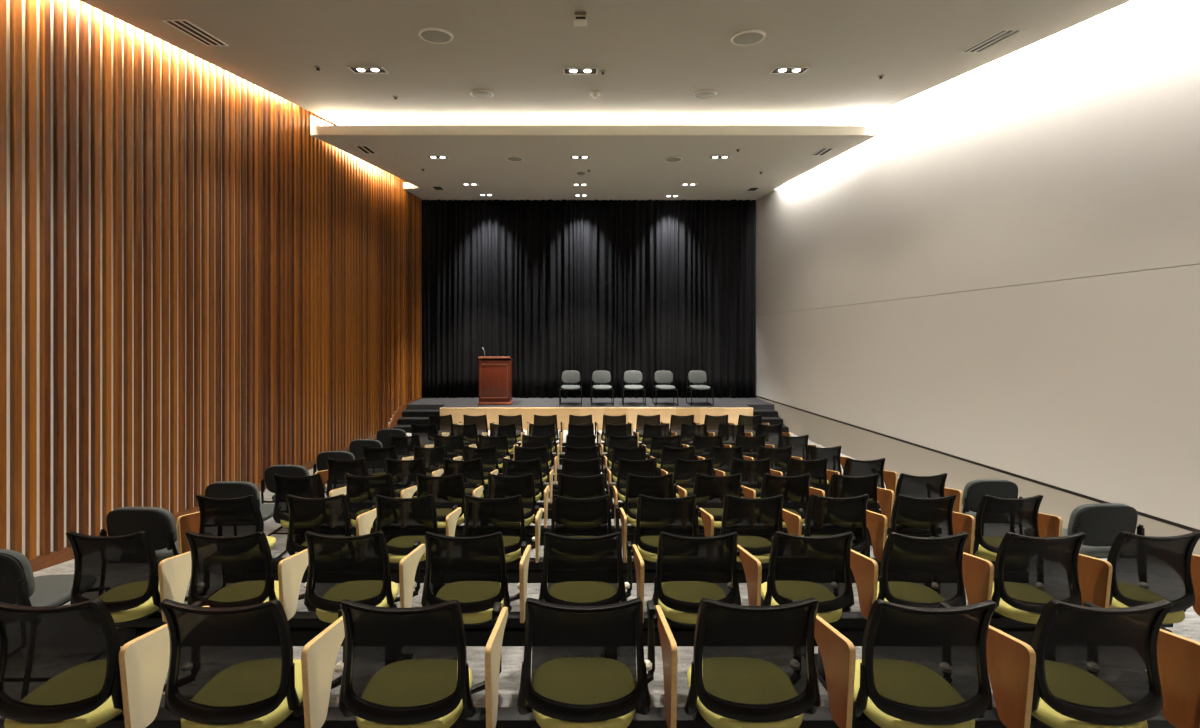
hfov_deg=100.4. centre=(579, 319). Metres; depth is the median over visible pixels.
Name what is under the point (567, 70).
recessed light
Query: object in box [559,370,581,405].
chair
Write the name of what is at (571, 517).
chair
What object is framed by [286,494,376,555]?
chair
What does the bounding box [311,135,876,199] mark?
ceiling
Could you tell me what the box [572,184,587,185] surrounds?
recessed light
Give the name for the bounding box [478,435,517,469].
chair
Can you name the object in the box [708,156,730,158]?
recessed light
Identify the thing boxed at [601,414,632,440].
chair
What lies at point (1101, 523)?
chair
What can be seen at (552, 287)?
stage curtain
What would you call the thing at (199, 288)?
wall
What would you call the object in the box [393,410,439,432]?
steps
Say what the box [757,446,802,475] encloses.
chair
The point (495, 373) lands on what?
lectern
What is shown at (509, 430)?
chair
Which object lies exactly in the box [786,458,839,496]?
chair
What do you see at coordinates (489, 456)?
chair
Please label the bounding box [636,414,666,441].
chair
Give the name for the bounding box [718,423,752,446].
chair
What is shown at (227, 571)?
chair
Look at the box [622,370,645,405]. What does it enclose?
chair
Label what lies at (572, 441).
chair
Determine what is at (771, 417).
steps
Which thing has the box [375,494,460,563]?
chair
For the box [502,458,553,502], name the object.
chair
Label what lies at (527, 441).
chair
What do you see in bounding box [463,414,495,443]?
chair
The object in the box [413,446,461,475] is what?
chair
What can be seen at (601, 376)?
chair
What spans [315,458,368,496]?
chair
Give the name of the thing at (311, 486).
chair
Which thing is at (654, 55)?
ceiling
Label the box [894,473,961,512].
chair
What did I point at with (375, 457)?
chair
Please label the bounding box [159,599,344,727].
chair
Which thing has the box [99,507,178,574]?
chair
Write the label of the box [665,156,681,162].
ceiling speaker
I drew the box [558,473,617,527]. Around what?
chair
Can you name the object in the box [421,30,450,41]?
grille
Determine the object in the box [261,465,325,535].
chair
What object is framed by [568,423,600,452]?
chair
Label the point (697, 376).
chair
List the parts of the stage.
panel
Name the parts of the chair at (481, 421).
panel, frame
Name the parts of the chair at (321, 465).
frame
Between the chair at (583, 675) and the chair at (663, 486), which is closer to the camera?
the chair at (583, 675)
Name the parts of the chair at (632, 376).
frame, seat, frame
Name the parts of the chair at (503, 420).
panel, frame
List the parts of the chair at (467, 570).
panel, frame, seat, tablet arm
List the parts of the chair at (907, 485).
frame, panel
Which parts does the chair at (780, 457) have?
panel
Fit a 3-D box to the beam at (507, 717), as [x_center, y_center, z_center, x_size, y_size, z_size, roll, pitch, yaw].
[0.093,1.758,1.986,4.745,0.392,0.400,0,0,0]
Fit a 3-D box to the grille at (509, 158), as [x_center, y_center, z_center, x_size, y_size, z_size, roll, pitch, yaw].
[-1.328,-3.291,10.219,0.313,0.012,0.313,0,1,0]
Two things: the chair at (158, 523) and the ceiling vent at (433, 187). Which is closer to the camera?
the chair at (158, 523)
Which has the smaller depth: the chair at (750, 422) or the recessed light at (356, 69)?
the recessed light at (356, 69)
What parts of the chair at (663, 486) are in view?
seat, frame, panel, tablet arm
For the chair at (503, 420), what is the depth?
9.15 m
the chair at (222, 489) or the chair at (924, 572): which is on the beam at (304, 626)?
the chair at (924, 572)
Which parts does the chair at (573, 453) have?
panel, frame, tablet arm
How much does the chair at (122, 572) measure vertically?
0.571 m
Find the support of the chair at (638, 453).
on the beam at (555, 486)
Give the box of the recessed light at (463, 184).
[461,183,478,185]
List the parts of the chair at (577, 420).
panel, frame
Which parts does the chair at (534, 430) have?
frame, panel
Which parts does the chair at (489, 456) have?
panel, frame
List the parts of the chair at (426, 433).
panel, frame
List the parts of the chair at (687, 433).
frame, panel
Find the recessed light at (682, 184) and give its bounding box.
[680,183,697,185]
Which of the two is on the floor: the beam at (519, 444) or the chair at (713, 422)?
the beam at (519, 444)
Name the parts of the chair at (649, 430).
frame, panel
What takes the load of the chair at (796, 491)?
on the beam at (530, 530)
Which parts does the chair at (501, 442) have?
panel, frame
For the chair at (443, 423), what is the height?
0.571 m
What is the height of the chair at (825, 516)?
0.571 m
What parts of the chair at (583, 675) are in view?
seat, panel, tablet arm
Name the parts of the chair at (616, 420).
frame, panel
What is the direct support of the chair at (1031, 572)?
on the beam at (304, 626)
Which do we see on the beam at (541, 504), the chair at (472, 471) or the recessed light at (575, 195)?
the chair at (472, 471)
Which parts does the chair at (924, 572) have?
seat, panel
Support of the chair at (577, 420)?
on the beam at (519, 444)
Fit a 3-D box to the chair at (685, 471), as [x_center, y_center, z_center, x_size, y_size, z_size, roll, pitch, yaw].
[1.289,1.790,5.630,0.574,0.571,0.410,0,0,-1]
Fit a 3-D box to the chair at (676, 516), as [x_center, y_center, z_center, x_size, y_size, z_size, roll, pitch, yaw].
[0.673,1.546,3.782,0.574,0.571,0.410,0,0,1]
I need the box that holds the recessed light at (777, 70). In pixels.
[769,67,809,73]
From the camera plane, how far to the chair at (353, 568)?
2.73 m
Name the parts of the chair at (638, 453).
panel, frame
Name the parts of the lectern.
panel, moulding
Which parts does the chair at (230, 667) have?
panel, frame, seat, tablet arm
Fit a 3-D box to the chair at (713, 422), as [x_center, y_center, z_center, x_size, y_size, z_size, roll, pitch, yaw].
[2.537,2.010,9.297,0.574,0.571,0.410,0,0,0]
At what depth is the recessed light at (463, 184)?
12.32 m
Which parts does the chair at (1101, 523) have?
frame, seat, frame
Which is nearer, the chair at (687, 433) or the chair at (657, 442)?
the chair at (657, 442)
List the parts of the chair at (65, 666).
panel, frame, seat, tablet arm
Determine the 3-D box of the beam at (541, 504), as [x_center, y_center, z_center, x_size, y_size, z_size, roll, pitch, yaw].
[0.359,2.265,5.666,6.102,0.378,0.400,0,0,0]
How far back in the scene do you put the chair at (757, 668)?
1.81 m
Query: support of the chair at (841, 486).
on the beam at (530, 530)
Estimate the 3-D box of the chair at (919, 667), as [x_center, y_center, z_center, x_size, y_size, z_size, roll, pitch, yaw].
[1.295,1.276,1.939,0.574,0.571,0.410,0,0,0]
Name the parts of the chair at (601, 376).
frame, seat, frame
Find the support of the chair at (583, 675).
on the beam at (507, 717)
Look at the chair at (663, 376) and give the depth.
13.19 m
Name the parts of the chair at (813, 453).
panel, frame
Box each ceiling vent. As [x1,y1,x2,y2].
[161,19,228,45]
[354,145,376,153]
[431,186,444,189]
[746,187,760,190]
[811,147,835,155]
[960,29,1024,52]
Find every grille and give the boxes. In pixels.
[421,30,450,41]
[472,91,491,97]
[508,157,521,160]
[666,158,680,161]
[695,92,714,97]
[733,32,762,43]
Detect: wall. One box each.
[0,0,420,560]
[755,0,1199,554]
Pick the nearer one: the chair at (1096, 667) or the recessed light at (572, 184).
the chair at (1096, 667)
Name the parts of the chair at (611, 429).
panel, frame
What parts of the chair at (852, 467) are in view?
panel, frame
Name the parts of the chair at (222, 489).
seat, frame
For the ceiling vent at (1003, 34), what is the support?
in the ceiling at (654, 55)
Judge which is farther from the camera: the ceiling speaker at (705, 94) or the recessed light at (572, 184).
the recessed light at (572, 184)
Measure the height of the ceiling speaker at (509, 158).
0.022 m
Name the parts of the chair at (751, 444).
panel, frame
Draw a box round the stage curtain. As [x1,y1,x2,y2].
[421,199,755,397]
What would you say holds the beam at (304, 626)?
on the floor
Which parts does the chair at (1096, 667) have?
seat, tablet arm, panel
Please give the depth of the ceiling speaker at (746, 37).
5.70 m
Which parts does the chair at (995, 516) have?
seat, frame, panel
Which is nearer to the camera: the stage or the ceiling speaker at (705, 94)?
the ceiling speaker at (705, 94)
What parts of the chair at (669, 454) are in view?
panel, frame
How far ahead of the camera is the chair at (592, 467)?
5.48 m
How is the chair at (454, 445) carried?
on the beam at (501, 470)
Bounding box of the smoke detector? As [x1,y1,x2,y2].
[590,91,599,97]
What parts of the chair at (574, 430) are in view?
panel, frame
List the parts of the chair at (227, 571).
panel, frame, seat, tablet arm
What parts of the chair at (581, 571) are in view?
frame, panel, tablet arm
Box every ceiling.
[80,0,1131,124]
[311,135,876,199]
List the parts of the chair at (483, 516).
panel, frame, seat, tablet arm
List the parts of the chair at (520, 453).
panel, frame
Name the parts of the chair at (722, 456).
panel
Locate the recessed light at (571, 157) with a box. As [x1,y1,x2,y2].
[570,156,589,158]
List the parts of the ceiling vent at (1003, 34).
blade, blade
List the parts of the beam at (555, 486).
rail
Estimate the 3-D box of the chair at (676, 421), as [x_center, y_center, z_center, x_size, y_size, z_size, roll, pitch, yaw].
[1.917,2.010,9.303,0.574,0.571,0.410,0,0,1]
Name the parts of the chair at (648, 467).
seat, frame, panel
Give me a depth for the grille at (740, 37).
5.70 m
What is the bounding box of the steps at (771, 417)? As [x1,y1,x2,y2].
[753,410,788,432]
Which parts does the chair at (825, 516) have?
frame, panel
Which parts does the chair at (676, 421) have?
frame, panel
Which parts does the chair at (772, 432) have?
panel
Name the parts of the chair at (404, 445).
panel, frame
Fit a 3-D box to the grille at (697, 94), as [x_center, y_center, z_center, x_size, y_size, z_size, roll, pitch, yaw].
[1.933,-3.484,7.731,0.313,0.012,0.313,0,7,0]
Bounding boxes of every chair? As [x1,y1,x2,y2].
[0,549,73,606]
[0,598,209,727]
[66,531,191,623]
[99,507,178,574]
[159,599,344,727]
[177,494,275,553]
[185,531,307,619]
[205,481,288,557]
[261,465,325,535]
[273,473,345,528]
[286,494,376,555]
[304,531,425,623]
[313,451,354,483]
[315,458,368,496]
[338,599,507,727]
[345,473,416,528]
[347,439,382,459]
[362,446,413,475]
[375,429,406,447]
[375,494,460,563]
[385,458,443,497]
[390,434,433,459]
[411,423,449,447]
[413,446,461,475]
[416,473,482,528]
[421,531,530,624]
[429,414,462,435]
[434,434,475,460]
[443,458,497,497]
[451,423,487,447]
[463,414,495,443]
[463,446,509,485]
[463,494,542,563]
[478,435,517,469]
[487,473,548,528]
[490,423,524,454]
[499,414,528,441]
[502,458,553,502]
[514,445,557,483]
[517,598,677,727]
[522,434,559,467]
[529,423,562,452]
[534,414,563,440]
[538,532,643,621]
[550,494,626,562]
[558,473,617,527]
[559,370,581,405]
[561,458,610,494]
[565,445,606,473]
[566,434,602,457]
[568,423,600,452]
[569,414,598,438]
[590,370,613,405]
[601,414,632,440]
[603,423,638,451]
[607,435,645,466]
[611,446,654,482]
[616,458,667,501]
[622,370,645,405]
[624,473,686,526]
[633,494,713,563]
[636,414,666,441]
[642,423,676,454]
[650,435,688,466]
[652,370,677,405]
[652,532,761,624]
[660,446,704,475]
[669,414,700,435]
[673,458,724,497]
[680,423,714,446]
[684,597,855,727]
[686,370,713,405]
[693,435,731,458]
[693,473,755,528]
[704,414,734,435]
[709,445,753,475]
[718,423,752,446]
[720,494,801,563]
[730,458,782,497]
[735,434,773,459]
[738,415,768,435]
[755,423,790,447]
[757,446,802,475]
[760,473,824,528]
[761,531,877,622]
[777,435,817,459]
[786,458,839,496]
[804,494,887,560]
[805,445,851,485]
[828,473,893,527]
[843,458,897,500]
[853,599,1035,727]
[877,532,993,607]
[887,494,974,554]
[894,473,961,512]
[961,479,1022,518]
[973,495,1062,563]
[992,532,1112,625]
[1031,599,1199,727]
[1062,503,1144,558]
[1107,531,1199,624]
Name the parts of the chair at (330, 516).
panel, frame, tablet arm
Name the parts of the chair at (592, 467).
panel, frame, tablet arm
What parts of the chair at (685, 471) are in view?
panel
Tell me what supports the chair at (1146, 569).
on the beam at (304, 626)
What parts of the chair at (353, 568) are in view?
panel, frame, seat, tablet arm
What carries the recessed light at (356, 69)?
in the ceiling at (654, 55)
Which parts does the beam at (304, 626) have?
rail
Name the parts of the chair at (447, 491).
panel, frame, seat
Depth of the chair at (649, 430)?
8.24 m
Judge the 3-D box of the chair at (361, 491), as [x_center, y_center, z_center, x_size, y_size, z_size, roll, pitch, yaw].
[-1.882,1.675,4.703,0.574,0.571,0.410,0,0,0]
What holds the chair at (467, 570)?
on the beam at (304, 626)
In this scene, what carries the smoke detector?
attached to the ceiling at (654, 55)
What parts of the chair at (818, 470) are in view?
panel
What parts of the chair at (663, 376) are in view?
frame, seat, frame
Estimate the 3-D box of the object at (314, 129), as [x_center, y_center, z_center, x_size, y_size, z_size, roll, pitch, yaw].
[0.252,-3.350,8.837,10.029,0.168,0.024,0,0,0]
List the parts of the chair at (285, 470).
frame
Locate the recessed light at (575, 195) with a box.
[574,194,587,196]
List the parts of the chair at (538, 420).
panel, frame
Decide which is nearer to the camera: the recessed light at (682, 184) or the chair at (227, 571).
the chair at (227, 571)
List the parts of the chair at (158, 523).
frame, seat, frame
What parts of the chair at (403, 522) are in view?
panel, frame, seat, tablet arm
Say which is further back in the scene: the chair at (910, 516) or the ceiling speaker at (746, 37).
the ceiling speaker at (746, 37)
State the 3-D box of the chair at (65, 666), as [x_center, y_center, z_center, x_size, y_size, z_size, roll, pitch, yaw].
[-1.872,1.276,1.947,0.574,0.571,0.410,0,0,0]
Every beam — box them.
[0,707,1175,727]
[115,612,1172,690]
[272,558,994,605]
[350,502,880,524]
[350,525,889,557]
[485,484,828,497]
[499,469,657,480]
[509,454,647,464]
[517,443,641,451]
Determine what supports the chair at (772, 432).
on the beam at (510, 455)
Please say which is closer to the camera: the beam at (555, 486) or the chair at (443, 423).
the beam at (555, 486)
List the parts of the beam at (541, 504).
rail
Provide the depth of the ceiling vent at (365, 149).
9.62 m
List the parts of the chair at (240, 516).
panel, frame, seat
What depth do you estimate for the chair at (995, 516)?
3.64 m
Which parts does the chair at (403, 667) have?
panel, seat, tablet arm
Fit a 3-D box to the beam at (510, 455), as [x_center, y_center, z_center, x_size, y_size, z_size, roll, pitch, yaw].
[0.359,2.447,8.426,6.102,0.361,0.400,0,0,0]
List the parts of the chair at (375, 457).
panel, frame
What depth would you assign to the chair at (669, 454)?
6.40 m
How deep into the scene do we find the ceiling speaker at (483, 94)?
7.70 m
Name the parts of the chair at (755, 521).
panel, frame, seat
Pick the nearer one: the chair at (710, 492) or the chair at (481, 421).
the chair at (710, 492)
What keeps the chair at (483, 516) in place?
on the beam at (535, 570)
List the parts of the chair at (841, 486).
panel, frame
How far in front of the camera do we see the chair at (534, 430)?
8.24 m
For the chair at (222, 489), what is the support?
on the floor
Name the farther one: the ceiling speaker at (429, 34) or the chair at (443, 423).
the chair at (443, 423)
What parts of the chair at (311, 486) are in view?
seat, panel, frame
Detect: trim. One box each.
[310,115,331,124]
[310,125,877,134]
[755,395,1199,531]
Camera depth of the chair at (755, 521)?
3.64 m
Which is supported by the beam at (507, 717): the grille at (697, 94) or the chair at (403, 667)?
the chair at (403, 667)
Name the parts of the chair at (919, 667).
seat, panel, tablet arm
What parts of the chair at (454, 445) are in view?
panel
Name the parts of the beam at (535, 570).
rail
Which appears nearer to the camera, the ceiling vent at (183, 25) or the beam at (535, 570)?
the beam at (535, 570)
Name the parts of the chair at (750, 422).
frame, panel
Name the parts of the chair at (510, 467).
frame, panel, seat, tablet arm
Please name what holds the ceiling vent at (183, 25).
in the ceiling at (654, 55)
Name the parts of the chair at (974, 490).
frame, seat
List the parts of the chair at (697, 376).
frame, seat, frame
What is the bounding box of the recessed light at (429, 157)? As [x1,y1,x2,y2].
[427,156,449,158]
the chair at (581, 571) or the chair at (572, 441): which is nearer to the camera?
the chair at (581, 571)
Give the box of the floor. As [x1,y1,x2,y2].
[0,430,1199,717]
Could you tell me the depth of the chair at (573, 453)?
6.40 m
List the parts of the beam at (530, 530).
rail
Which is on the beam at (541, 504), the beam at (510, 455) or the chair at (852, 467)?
the chair at (852, 467)
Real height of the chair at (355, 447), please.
0.860 m
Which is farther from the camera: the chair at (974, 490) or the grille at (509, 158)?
the grille at (509, 158)
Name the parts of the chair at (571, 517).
panel, frame, tablet arm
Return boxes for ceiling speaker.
[418,27,452,43]
[470,90,493,98]
[506,156,523,161]
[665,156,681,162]
[693,90,716,98]
[730,29,765,45]
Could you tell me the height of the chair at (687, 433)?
0.571 m
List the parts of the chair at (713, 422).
frame, panel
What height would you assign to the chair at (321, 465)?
0.860 m
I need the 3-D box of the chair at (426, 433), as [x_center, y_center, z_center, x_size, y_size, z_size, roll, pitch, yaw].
[-2.524,1.980,8.379,0.574,0.571,0.410,0,0,1]
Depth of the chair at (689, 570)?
2.72 m
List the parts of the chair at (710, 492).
seat, panel, frame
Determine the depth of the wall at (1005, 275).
6.26 m
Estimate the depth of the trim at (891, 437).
6.41 m
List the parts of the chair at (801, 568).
seat, frame, panel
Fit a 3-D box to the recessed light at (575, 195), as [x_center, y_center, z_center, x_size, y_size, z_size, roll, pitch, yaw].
[0.027,-3.373,13.551,0.360,0.012,0.200,0,1,0]
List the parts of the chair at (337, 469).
panel, frame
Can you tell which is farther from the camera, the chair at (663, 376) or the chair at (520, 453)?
the chair at (663, 376)
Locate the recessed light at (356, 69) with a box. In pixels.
[347,66,387,73]
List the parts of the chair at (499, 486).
panel, frame, seat, tablet arm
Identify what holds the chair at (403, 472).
on the beam at (541, 504)
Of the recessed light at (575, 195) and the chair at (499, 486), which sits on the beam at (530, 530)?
the chair at (499, 486)
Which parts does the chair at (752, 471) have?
panel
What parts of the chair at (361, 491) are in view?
seat, panel, frame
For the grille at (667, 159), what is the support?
attached to the ceiling speaker at (672, 159)
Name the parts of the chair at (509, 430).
panel, frame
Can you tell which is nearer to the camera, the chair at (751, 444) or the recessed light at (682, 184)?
the chair at (751, 444)
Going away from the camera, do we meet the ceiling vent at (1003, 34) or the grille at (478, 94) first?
the ceiling vent at (1003, 34)
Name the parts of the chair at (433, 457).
panel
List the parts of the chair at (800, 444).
panel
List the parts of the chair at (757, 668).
seat, frame, panel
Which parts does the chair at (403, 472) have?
panel, frame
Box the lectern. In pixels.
[478,347,512,404]
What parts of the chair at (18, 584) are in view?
frame, seat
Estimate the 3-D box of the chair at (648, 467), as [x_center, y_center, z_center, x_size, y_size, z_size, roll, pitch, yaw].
[0.669,1.790,5.627,0.574,0.571,0.410,0,0,0]
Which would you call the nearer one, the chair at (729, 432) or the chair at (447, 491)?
the chair at (447, 491)
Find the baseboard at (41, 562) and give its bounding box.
[29,397,420,571]
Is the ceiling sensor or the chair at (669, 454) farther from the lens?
the chair at (669, 454)
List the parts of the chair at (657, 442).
frame, panel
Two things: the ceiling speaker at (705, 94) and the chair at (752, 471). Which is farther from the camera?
the ceiling speaker at (705, 94)
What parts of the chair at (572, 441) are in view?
panel, frame, tablet arm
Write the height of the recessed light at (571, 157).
0.012 m
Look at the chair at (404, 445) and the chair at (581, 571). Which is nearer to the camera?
the chair at (581, 571)
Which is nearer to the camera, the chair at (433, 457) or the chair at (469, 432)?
the chair at (433, 457)
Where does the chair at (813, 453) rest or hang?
on the beam at (555, 486)
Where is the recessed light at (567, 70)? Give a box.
[563,67,597,74]
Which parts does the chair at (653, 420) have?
frame, panel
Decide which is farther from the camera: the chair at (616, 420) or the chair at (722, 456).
the chair at (616, 420)
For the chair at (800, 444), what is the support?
on the beam at (501, 470)
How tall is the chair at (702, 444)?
0.571 m
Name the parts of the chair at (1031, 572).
seat, frame, panel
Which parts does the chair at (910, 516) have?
panel, frame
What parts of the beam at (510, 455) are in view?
rail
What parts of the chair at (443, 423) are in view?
panel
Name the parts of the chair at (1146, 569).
seat, panel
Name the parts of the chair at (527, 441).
panel, frame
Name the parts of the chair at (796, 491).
frame, panel, seat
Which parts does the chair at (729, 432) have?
panel, frame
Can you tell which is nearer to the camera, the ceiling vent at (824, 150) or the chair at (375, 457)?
the chair at (375, 457)
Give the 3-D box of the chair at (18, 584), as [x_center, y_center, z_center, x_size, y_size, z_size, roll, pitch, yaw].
[-3.284,1.677,2.956,0.581,0.860,0.568,0,0,-1]
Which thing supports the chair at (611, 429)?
on the beam at (510, 455)
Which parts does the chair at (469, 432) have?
panel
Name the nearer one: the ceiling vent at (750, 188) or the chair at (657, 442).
the chair at (657, 442)
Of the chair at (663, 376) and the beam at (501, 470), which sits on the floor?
the beam at (501, 470)
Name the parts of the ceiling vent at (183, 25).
blade, blade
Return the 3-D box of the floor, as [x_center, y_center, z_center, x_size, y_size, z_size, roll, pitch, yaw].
[0.250,2.278,5.800,12.300,1.644,17.600,0,0,0]
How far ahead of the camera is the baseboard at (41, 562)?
4.94 m
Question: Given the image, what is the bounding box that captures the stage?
[407,397,773,429]
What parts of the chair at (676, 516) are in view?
seat, panel, frame, tablet arm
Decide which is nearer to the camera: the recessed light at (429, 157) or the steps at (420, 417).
the recessed light at (429, 157)
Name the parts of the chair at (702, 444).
panel, frame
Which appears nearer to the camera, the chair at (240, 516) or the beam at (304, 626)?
the beam at (304, 626)
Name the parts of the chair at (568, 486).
panel, frame, tablet arm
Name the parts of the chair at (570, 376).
frame, seat, frame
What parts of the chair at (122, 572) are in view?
panel, frame, seat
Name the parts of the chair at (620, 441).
panel, frame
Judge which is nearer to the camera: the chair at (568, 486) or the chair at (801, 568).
the chair at (801, 568)
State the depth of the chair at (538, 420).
9.17 m
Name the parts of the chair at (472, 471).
panel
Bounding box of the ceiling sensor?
[573,12,587,25]
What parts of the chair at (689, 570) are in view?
seat, frame, panel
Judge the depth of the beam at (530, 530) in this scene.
4.71 m
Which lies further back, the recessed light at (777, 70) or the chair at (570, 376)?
the chair at (570, 376)
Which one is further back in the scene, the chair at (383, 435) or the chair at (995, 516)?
the chair at (383, 435)
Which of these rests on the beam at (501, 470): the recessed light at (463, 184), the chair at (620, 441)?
the chair at (620, 441)

